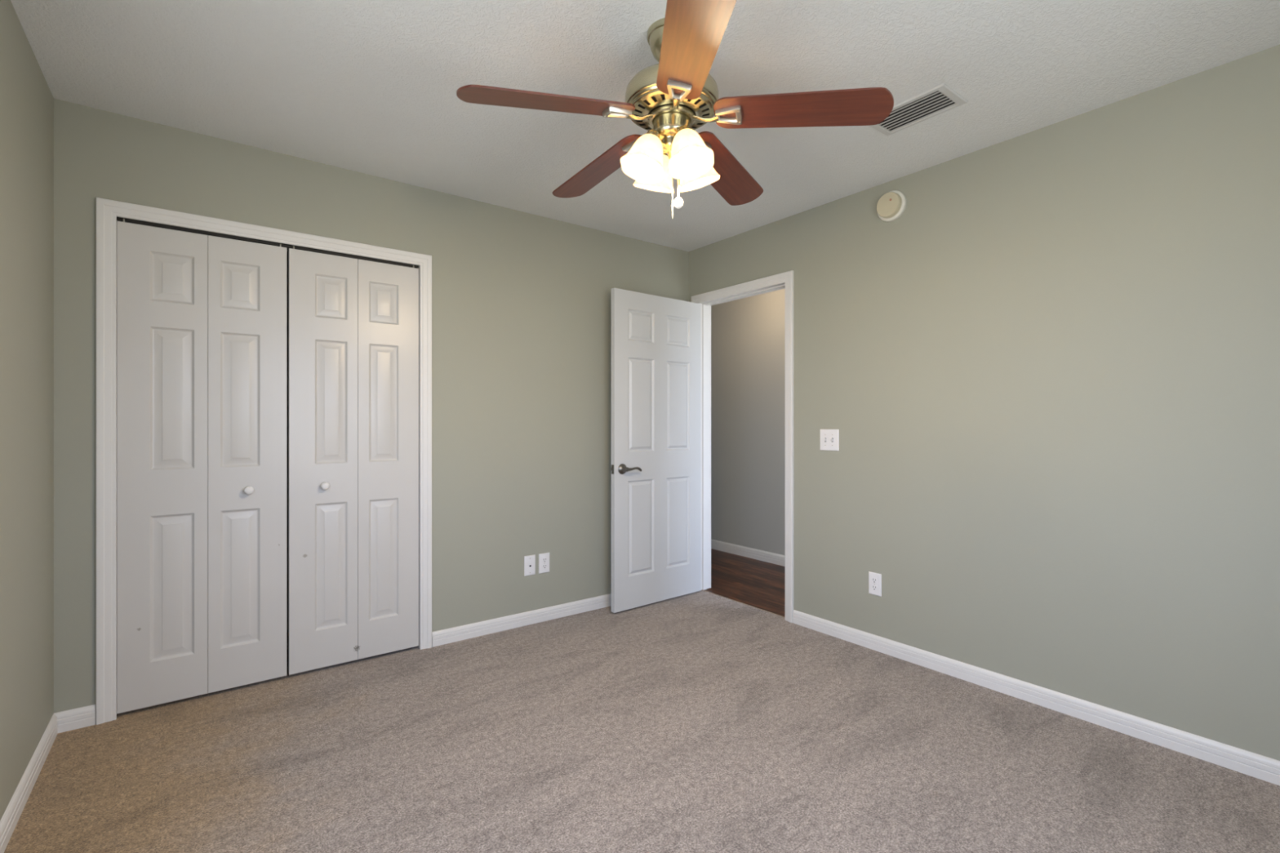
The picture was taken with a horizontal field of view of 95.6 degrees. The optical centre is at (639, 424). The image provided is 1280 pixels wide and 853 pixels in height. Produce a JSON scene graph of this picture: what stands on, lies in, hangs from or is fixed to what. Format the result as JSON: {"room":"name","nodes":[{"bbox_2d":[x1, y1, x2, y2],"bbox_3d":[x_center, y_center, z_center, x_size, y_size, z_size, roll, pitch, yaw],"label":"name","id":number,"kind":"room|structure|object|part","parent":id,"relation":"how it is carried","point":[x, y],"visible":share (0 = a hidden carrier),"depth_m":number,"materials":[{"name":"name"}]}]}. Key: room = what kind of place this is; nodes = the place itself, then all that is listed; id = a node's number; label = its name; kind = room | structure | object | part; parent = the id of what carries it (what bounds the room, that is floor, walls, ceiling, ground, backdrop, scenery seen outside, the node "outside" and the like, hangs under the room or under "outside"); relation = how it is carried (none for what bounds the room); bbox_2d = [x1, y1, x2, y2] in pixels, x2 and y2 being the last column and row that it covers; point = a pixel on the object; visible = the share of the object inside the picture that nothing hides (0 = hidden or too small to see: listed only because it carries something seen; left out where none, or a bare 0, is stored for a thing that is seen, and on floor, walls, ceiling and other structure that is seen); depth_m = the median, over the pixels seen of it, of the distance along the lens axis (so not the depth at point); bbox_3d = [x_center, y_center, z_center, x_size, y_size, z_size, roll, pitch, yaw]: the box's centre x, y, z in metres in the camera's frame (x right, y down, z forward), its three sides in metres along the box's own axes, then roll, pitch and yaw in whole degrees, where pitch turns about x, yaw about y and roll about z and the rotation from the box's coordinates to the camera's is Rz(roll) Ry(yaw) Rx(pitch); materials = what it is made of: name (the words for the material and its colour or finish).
{"room":"empty bedroom","nodes":[
{"label":"empty bedroom","id":0,"kind":"room"},
{"bbox_2d":[0,0,53,820],"bbox_3d":[-1.211,-0.032,0.769,0.115,2.440,3.591,0,0,-37],"label":"wall","id":1,"kind":"structure","parent":0,"point":[26,98],"depth_m":1.84,"materials":[{"name":"green paint"}]},
{"bbox_2d":[0,714,57,852],"bbox_3d":[-1.156,1.150,0.802,0.012,0.076,3.578,0,0,-37],"label":"baseboard","id":2,"kind":"structure","parent":1,"relation":"attached to","point":[8,822],"depth_m":1.83,"materials":[{"name":"white paint"}]},
{"bbox_2d":[207,237,288,647],"bbox_3d":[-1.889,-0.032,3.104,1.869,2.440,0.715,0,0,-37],"label":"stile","id":3,"kind":"structure","parent":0,"point":[207,237],"depth_m":3.31,"materials":[{"name":"paint"}]},
{"bbox_2d":[53,98,688,712],"bbox_3d":[-1.031,-0.032,3.236,3.394,2.440,0.115,0,0,-37],"label":"wall","id":4,"kind":"structure","parent":0,"point":[522,301],"depth_m":3.19,"materials":[{"name":"green paint"}]},
{"bbox_2d":[116,218,286,713],"bbox_3d":[-1.876,0.167,2.520,0.589,2.006,0.066,0,0,-37],"label":"door","id":5,"kind":"structure","parent":4,"relation":"in","point":[162,273],"depth_m":2.50,"materials":[{"name":"white paint"}]},
{"bbox_3d":[-1.750,0.296,2.596,0.037,0.037,0.036,0,0,-37],"label":"knob","id":6,"kind":"part","parent":5,"relation":"part of","materials":[{"name":"white paint"}]},
{"bbox_2d":[95,197,431,724],"bbox_3d":[-1.667,0.146,2.741,1.312,2.084,0.132,0,0,-37],"label":"door frame","id":7,"kind":"structure","parent":4,"relation":"attached to","point":[108,212],"depth_m":2.33,"materials":[{"name":"white paint"}]},
{"bbox_2d":[53,593,611,733],"bbox_3d":[-0.947,1.150,3.220,3.279,0.076,0.012,0,0,-37],"label":"baseboard","id":8,"kind":"structure","parent":4,"relation":"attached to","point":[82,717],"depth_m":3.28,"materials":[{"name":"white paint"}]},
{"bbox_2d":[288,245,418,675],"bbox_3d":[-1.400,0.167,2.883,0.589,2.006,0.066,0,0,-37],"label":"door","id":9,"kind":"structure","parent":4,"relation":"in","point":[353,323],"depth_m":2.86,"materials":[{"name":"white paint"}]},
{"bbox_3d":[-1.509,0.296,2.780,0.037,0.037,0.036,0,0,-37],"label":"knob","id":10,"kind":"part","parent":9,"relation":"part of","materials":[{"name":"white paint"}]},
{"bbox_2d":[524,555,535,576],"bbox_3d":[-0.653,0.840,3.446,0.072,0.117,0.010,0,0,-37],"label":"cable jack","id":11,"kind":"object","parent":4,"relation":"attached to","point":[529,561],"visible":1,"depth_m":3.44,"materials":[{"name":"white plastic"}]},
{"bbox_2d":[538,552,549,573],"bbox_3d":[-0.577,0.840,3.505,0.072,0.117,0.008,0,0,-37],"label":"power outlet","id":12,"kind":"object","parent":4,"relation":"attached to","point":[544,558],"visible":1,"depth_m":3.50,"materials":[{"name":"white plastic"}]},
{"bbox_2d":[542,564,546,568],"bbox_3d":[-0.575,0.860,3.503,0.034,0.028,0.002,0,0,-37],"label":"receptacle","id":13,"kind":"object","parent":12,"relation":"attached to","point":[544,566],"depth_m":3.50,"materials":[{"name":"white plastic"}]},
{"bbox_2d":[542,557,546,562],"bbox_3d":[-0.575,0.821,3.503,0.034,0.028,0.002,0,0,-37],"label":"receptacle","id":14,"kind":"object","parent":12,"relation":"attached to","point":[544,559],"depth_m":3.50,"materials":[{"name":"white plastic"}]},
{"bbox_2d":[4,548,1279,852],"bbox_3d":[0.030,1.233,2.749,4.489,0.090,5.465,0,0,-37],"label":"floor","id":15,"kind":"structure","parent":0,"point":[699,722],"depth_m":2.04,"materials":[{"name":"beige carpet"}]},
{"bbox_2d":[10,0,1279,252],"bbox_3d":[0.041,-1.302,2.829,4.604,0.100,5.580,0,0,-37],"label":"ceiling","id":16,"kind":"structure","parent":0,"point":[366,86],"depth_m":2.08,"materials":[{"name":"paint"}]},
{"bbox_2d":[456,0,893,218],"bbox_3d":[0.067,-0.956,1.899,1.264,0.592,1.222,0,0,-37],"label":"ceiling fan","id":17,"kind":"object","parent":16,"relation":"hanging from","point":[672,98],"visible":1,"depth_m":1.77,"materials":[{"name":"brown wood"}]},
{"bbox_3d":[-0.270,-0.952,1.719,0.524,0.006,0.149,-6,14,-21],"label":"blade","id":18,"kind":"part","parent":17,"relation":"part of","materials":[{"name":"brown wood"}]},
{"bbox_3d":[-0.151,-0.952,2.173,0.149,0.006,0.524,-15,4,-39],"label":"blade","id":19,"kind":"part","parent":17,"relation":"part of","materials":[{"name":"brown wood"}]},
{"bbox_3d":[0.001,-0.966,1.825,0.085,0.025,0.030,0,0,-21],"label":"bracket arm","id":20,"kind":"part","parent":17,"relation":"part of","materials":[{"name":"gold metal"}]},
{"bbox_3d":[0.007,-0.837,1.809,0.139,0.136,0.147,0,0,-37],"label":"lamp shade","id":21,"kind":"part","parent":17,"relation":"part of","materials":[{"name":"white glass"}]},
{"bbox_3d":[0.021,-0.854,1.817,0.053,0.079,0.053,0,0,-37],"label":"bulb","id":22,"kind":"part","parent":17,"relation":"part of","materials":[{"name":"white glass"}]},
{"bbox_3d":[0.047,-0.838,1.958,0.147,0.135,0.139,0,0,-37],"label":"lamp shade","id":23,"kind":"part","parent":17,"relation":"part of","materials":[{"name":"white glass"}]},
{"bbox_2d":[645,129,665,146],"bbox_3d":[0.046,-0.903,1.833,0.077,0.042,0.057,0,0,-37],"label":"socket","id":24,"kind":"object","parent":17,"relation":"attached to","point":[658,135],"depth_m":1.81,"materials":[{"name":"gold metal"}]},
{"bbox_3d":[0.105,-0.783,1.866,0.003,0.152,0.003,0,0,-37],"label":"pull chain","id":25,"kind":"part","parent":17,"relation":"part of","materials":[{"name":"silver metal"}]},
{"bbox_3d":[0.105,-0.684,1.866,0.009,0.048,0.009,0,0,-37],"label":"chain pull","id":26,"kind":"part","parent":17,"relation":"part of","materials":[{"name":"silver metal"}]},
{"bbox_3d":[0.108,-0.966,1.756,0.030,0.025,0.085,0,0,-3],"label":"bracket arm","id":27,"kind":"part","parent":17,"relation":"part of","materials":[{"name":"gold metal"}]},
{"bbox_3d":[0.124,-0.804,1.863,0.010,0.159,0.010,0,0,-37],"label":"pull chain","id":28,"kind":"part","parent":17,"relation":"part of","materials":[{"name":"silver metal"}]},
{"bbox_3d":[0.124,-0.710,1.863,0.030,0.037,0.030,0,0,-37],"label":"chain knob","id":29,"kind":"part","parent":17,"relation":"part of","materials":[{"name":"white ceramic"}]},
{"bbox_2d":[676,124,692,133],"bbox_3d":[0.132,-0.903,1.808,0.057,0.042,0.077,0,0,-37],"label":"socket","id":30,"kind":"object","parent":17,"relation":"attached to","point":[680,128],"depth_m":1.78,"materials":[{"name":"gold metal"}]},
{"bbox_3d":[0.148,-0.854,1.783,0.053,0.079,0.053,0,0,-37],"label":"bulb","id":31,"kind":"part","parent":17,"relation":"part of","materials":[{"name":"white glass"}]},
{"bbox_3d":[0.156,-0.838,1.769,0.147,0.135,0.139,0,0,-37],"label":"lamp shade","id":32,"kind":"part","parent":17,"relation":"part of","materials":[{"name":"white glass"}]},
{"bbox_3d":[0.124,-0.952,1.465,0.149,0.006,0.524,12,5,-4],"label":"blade","id":33,"kind":"part","parent":17,"relation":"part of","materials":[{"name":"brown wood"}]},
{"bbox_3d":[0.196,-0.837,1.918,0.139,0.136,0.147,0,0,-37],"label":"lamp shade","id":34,"kind":"part","parent":17,"relation":"part of","materials":[{"name":"white glass"}]},
{"bbox_3d":[0.206,-0.966,1.836,0.085,0.025,0.030,0,0,15],"label":"bracket arm","id":35,"kind":"part","parent":17,"relation":"part of","materials":[{"name":"gold metal"}]},
{"bbox_3d":[0.318,-0.952,2.199,0.149,0.006,0.524,-14,-13,31],"label":"blade","id":36,"kind":"part","parent":17,"relation":"part of","materials":[{"name":"brown wood"}]},
{"bbox_3d":[0.488,-0.952,1.762,0.524,0.006,0.149,6,-10,15],"label":"blade","id":37,"kind":"part","parent":17,"relation":"part of","materials":[{"name":"brown wood"}]},
{"bbox_2d":[869,83,968,136],"bbox_3d":[1.093,-1.248,2.324,0.195,0.009,0.335,0,0,-37],"label":"ceiling vent","id":38,"kind":"object","parent":16,"relation":"in","point":[939,100],"visible":0.89,"depth_m":2.29,"materials":[{"name":"white metal"}]},
{"bbox_2d":[711,288,785,555],"bbox_3d":[1.294,-0.032,4.886,0.115,2.440,3.830,0,0,-37],"label":"wall","id":39,"kind":"structure","parent":0,"point":[748,335],"depth_m":5.19,"materials":[{"name":"paint"}]},
{"bbox_2d":[711,538,785,566],"bbox_3d":[1.244,1.152,4.848,0.012,0.088,3.600,0,0,-37],"label":"baseboard","id":40,"kind":"structure","parent":39,"relation":"attached to","point":[771,557],"depth_m":5.19,"materials":[{"name":"white paint"}]},
{"bbox_2d":[688,44,1279,760],"bbox_3d":[0.989,-0.032,3.481,0.115,2.440,5.465,0,0,-37],"label":"wall","id":41,"kind":"structure","parent":0,"point":[1049,384],"depth_m":2.38,"materials":[{"name":"green paint"}]},
{"bbox_2d":[611,288,701,613],"bbox_3d":[0.124,0.164,3.870,0.784,2.024,0.149,0,0,-40],"label":"door","id":42,"kind":"structure","parent":41,"relation":"in","point":[656,340],"depth_m":3.82,"materials":[{"name":"white paint"}]},
{"bbox_3d":[-0.174,0.283,3.624,0.010,0.058,0.025,0,0,-40],"label":"latch plate","id":43,"kind":"part","parent":42,"relation":"part of","materials":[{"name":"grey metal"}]},
{"bbox_3d":[-0.059,0.283,3.659,0.155,0.066,0.057,0,0,-40],"label":"handle","id":44,"kind":"part","parent":42,"relation":"part of","materials":[{"name":"grey metal"}]},
{"bbox_2d":[691,270,793,622],"bbox_3d":[0.696,0.135,3.865,0.149,2.106,0.893,0,0,-37],"label":"door frame","id":45,"kind":"structure","parent":41,"relation":"attached to","point":[784,280],"depth_m":3.80,"materials":[{"name":"white paint"}]},
{"bbox_3d":[0.750,0.135,3.904,0.017,2.106,0.888,0,0,-37],"label":"hall casing","id":46,"kind":"part","parent":45,"relation":"part of","materials":[{"name":"white paint"}]},
{"bbox_2d":[702,589,784,617],"bbox_3d":[0.682,1.193,3.852,0.016,0.014,0.772,0,0,-37],"label":"trim","id":47,"kind":"structure","parent":41,"relation":"attached to","point":[702,589],"depth_m":3.83,"materials":[{"name":"wood"}]},
{"bbox_2d":[820,429,839,451],"bbox_3d":[1.064,0.090,3.274,0.016,0.120,0.122,0,0,-37],"label":"light switch","id":48,"kind":"object","parent":41,"relation":"attached to","point":[829,438],"visible":1,"depth_m":3.27,"materials":[{"name":"white plastic"}]},
{"bbox_2d":[868,571,881,596],"bbox_3d":[1.236,0.842,3.056,0.008,0.117,0.072,0,0,-37],"label":"power outlet","id":49,"kind":"object","parent":41,"relation":"attached to","point":[874,579],"visible":1,"depth_m":3.05,"materials":[{"name":"white plastic"}]},
{"bbox_2d":[871,584,877,591],"bbox_3d":[1.234,0.862,3.054,0.002,0.028,0.034,0,0,-37],"label":"receptacle","id":50,"kind":"object","parent":49,"relation":"attached to","point":[873,587],"depth_m":3.05,"materials":[{"name":"white plastic"}]},
{"bbox_2d":[871,577,877,583],"bbox_3d":[1.234,0.823,3.054,0.002,0.028,0.034,0,0,-37],"label":"receptacle","id":51,"kind":"object","parent":49,"relation":"attached to","point":[873,580],"depth_m":3.05,"materials":[{"name":"white plastic"}]},
{"bbox_2d":[876,190,906,222],"bbox_3d":[1.277,-1.118,2.969,0.049,0.154,0.154,0,0,-37],"label":"smoke detector","id":52,"kind":"object","parent":41,"relation":"attached to","point":[892,204],"visible":1,"depth_m":2.95,"materials":[{"name":"white plastic"}]},
{"bbox_2d":[792,609,1279,785],"bbox_3d":[1.441,1.150,2.783,0.012,0.076,3.578,0,0,-37],"label":"baseboard","id":53,"kind":"structure","parent":41,"relation":"attached to","point":[1250,763],"depth_m":2.36,"materials":[{"name":"white paint"}]}
]}

